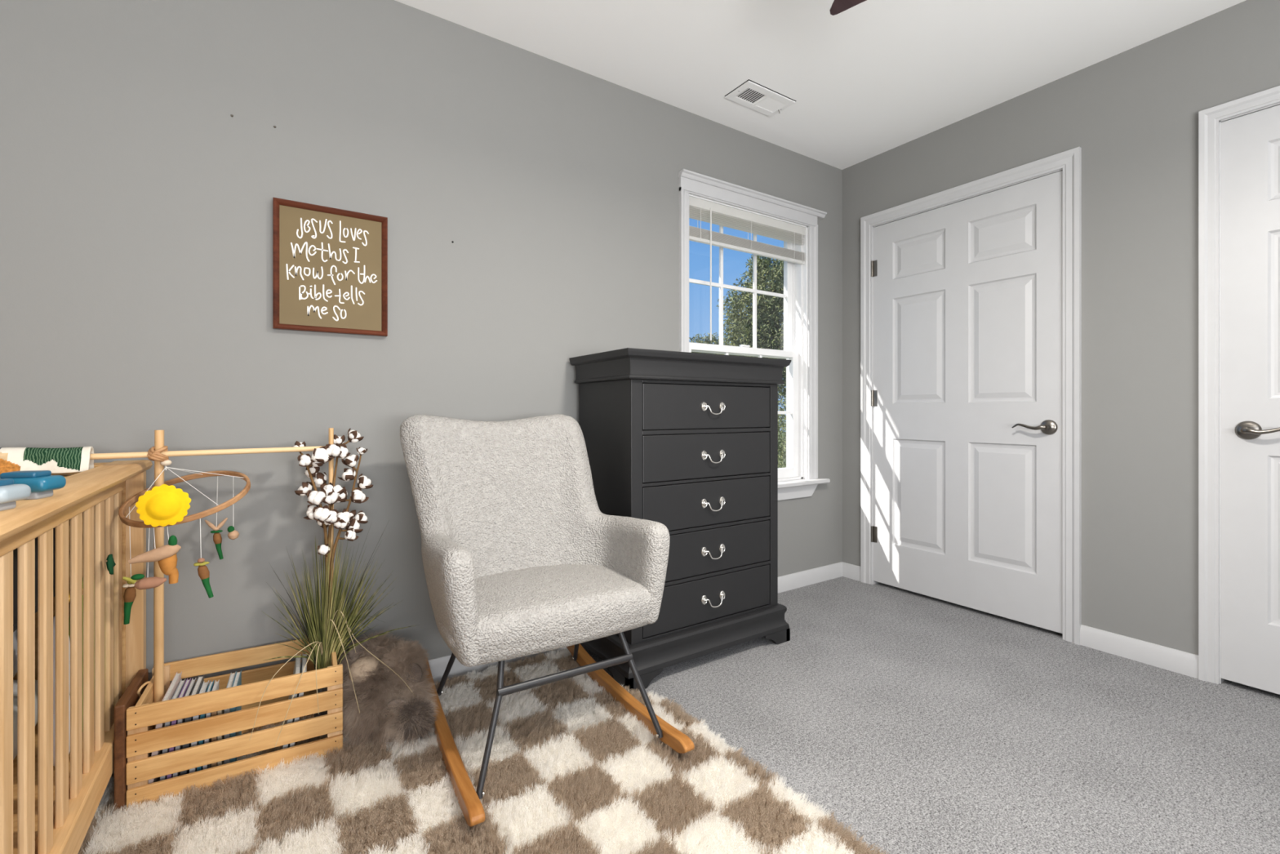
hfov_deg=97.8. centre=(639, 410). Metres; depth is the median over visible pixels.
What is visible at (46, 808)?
crib
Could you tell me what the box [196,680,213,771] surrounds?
book
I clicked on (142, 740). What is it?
wooden crate
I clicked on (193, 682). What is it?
book
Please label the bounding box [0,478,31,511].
plastic container
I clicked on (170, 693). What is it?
book
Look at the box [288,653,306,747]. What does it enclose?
book
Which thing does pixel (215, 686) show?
book
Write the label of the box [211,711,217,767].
book
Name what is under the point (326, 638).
grass plant
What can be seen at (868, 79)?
ceiling
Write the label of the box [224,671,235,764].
book
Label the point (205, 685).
book
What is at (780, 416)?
tree
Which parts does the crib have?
board, rail, panel, rail, post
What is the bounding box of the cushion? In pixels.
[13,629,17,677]
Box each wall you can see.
[0,0,842,683]
[842,0,1279,694]
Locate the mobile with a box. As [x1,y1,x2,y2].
[118,459,250,624]
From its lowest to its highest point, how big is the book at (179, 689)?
0.204 m
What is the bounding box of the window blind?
[688,195,805,340]
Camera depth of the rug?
1.38 m
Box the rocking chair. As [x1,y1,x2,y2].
[400,413,694,826]
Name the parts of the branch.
stem, stem, stem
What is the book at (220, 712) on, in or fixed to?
in the wooden crate
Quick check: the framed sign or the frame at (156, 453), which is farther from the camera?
the framed sign
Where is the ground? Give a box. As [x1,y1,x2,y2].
[777,431,786,467]
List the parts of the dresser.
moulding, drawer, drawer, drawer, drawer, handle, handle, handle, handle, handle, drawer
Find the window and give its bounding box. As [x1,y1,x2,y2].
[678,168,826,481]
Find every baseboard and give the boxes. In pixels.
[427,561,842,682]
[842,561,1198,678]
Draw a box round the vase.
[314,687,327,716]
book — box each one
[148,671,182,783]
[160,679,185,780]
[166,677,191,778]
[173,678,195,777]
[180,675,204,775]
[189,680,208,773]
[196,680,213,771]
[202,679,219,769]
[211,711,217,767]
[217,709,224,765]
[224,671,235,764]
[230,670,241,762]
[281,653,301,749]
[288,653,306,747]
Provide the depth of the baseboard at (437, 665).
3.06 m
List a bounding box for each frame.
[89,427,333,728]
[860,146,1081,644]
[1198,85,1279,684]
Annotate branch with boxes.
[291,428,373,622]
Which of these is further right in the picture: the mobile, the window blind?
the window blind
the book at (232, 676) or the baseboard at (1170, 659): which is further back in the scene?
the baseboard at (1170, 659)
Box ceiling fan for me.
[829,0,866,15]
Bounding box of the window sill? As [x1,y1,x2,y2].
[777,477,830,500]
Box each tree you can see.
[688,332,719,354]
[712,254,786,464]
[777,387,786,467]
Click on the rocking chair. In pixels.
(521, 557)
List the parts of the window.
sash, sash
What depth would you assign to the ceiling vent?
2.58 m
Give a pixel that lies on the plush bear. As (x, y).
(388, 709)
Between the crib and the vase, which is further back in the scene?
the vase
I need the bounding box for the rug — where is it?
[77,647,890,853]
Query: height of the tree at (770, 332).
5.198 m
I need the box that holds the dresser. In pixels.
[568,347,791,693]
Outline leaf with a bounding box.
[106,554,115,574]
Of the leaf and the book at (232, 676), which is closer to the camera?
the leaf
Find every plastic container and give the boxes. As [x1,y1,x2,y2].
[0,470,66,499]
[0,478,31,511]
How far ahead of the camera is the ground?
22.25 m
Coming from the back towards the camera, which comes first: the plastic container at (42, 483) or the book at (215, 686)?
the book at (215, 686)
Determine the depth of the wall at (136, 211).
1.82 m
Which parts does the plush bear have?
arm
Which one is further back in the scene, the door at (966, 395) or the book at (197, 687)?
the door at (966, 395)
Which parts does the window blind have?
ladder cord, rail, ladder cord, pull cord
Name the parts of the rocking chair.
leg, leg, backrest with arm, seat, leg, leg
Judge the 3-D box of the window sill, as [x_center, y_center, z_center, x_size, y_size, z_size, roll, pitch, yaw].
[0.610,0.440,2.940,1.105,0.098,0.086,0,0,-34]
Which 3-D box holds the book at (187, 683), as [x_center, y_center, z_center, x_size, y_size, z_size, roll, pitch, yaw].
[-1.241,0.863,1.503,0.023,0.204,0.192,0,0,-30]
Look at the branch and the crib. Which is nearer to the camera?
the crib
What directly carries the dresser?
on the floor
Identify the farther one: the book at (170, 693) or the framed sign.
the framed sign
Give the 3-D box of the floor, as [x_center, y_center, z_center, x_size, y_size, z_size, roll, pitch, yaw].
[0.451,1.041,0.686,4.360,0.100,3.600,0,0,-34]
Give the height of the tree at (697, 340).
4.001 m
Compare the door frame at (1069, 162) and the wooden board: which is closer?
the wooden board
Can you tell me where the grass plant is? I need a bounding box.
[248,526,418,746]
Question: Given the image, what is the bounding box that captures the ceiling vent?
[724,79,795,116]
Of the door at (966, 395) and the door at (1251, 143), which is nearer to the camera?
the door at (1251, 143)
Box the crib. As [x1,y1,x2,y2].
[0,459,152,853]
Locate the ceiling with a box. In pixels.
[395,0,1246,169]
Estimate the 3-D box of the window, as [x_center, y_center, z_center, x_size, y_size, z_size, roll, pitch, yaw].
[0.594,-0.361,3.002,1.049,1.564,0.175,0,0,-34]
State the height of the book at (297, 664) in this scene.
0.213 m
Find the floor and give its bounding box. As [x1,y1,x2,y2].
[435,576,1279,853]
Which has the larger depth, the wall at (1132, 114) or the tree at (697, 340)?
the tree at (697, 340)
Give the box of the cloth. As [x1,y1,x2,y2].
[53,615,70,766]
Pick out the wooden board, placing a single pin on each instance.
(130, 697)
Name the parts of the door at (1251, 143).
handle, lever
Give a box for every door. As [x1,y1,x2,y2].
[871,170,1062,633]
[1221,105,1279,694]
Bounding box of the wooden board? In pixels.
[114,668,148,811]
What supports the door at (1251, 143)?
in the wall at (1132, 114)
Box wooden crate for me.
[126,638,342,810]
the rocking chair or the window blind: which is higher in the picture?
the window blind
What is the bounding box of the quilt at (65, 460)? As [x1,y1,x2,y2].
[0,446,93,474]
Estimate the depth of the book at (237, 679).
1.56 m
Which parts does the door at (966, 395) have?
lever, handle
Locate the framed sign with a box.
[272,197,387,336]
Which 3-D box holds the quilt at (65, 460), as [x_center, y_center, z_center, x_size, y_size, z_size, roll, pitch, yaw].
[-1.539,0.121,1.304,0.375,0.066,0.066,0,0,-34]
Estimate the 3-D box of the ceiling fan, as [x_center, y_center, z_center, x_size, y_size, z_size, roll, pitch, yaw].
[0.700,-1.245,1.038,1.262,0.408,1.255,0,0,-34]
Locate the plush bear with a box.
[324,626,444,755]
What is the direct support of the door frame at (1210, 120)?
attached to the wall at (1132, 114)
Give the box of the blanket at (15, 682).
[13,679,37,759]

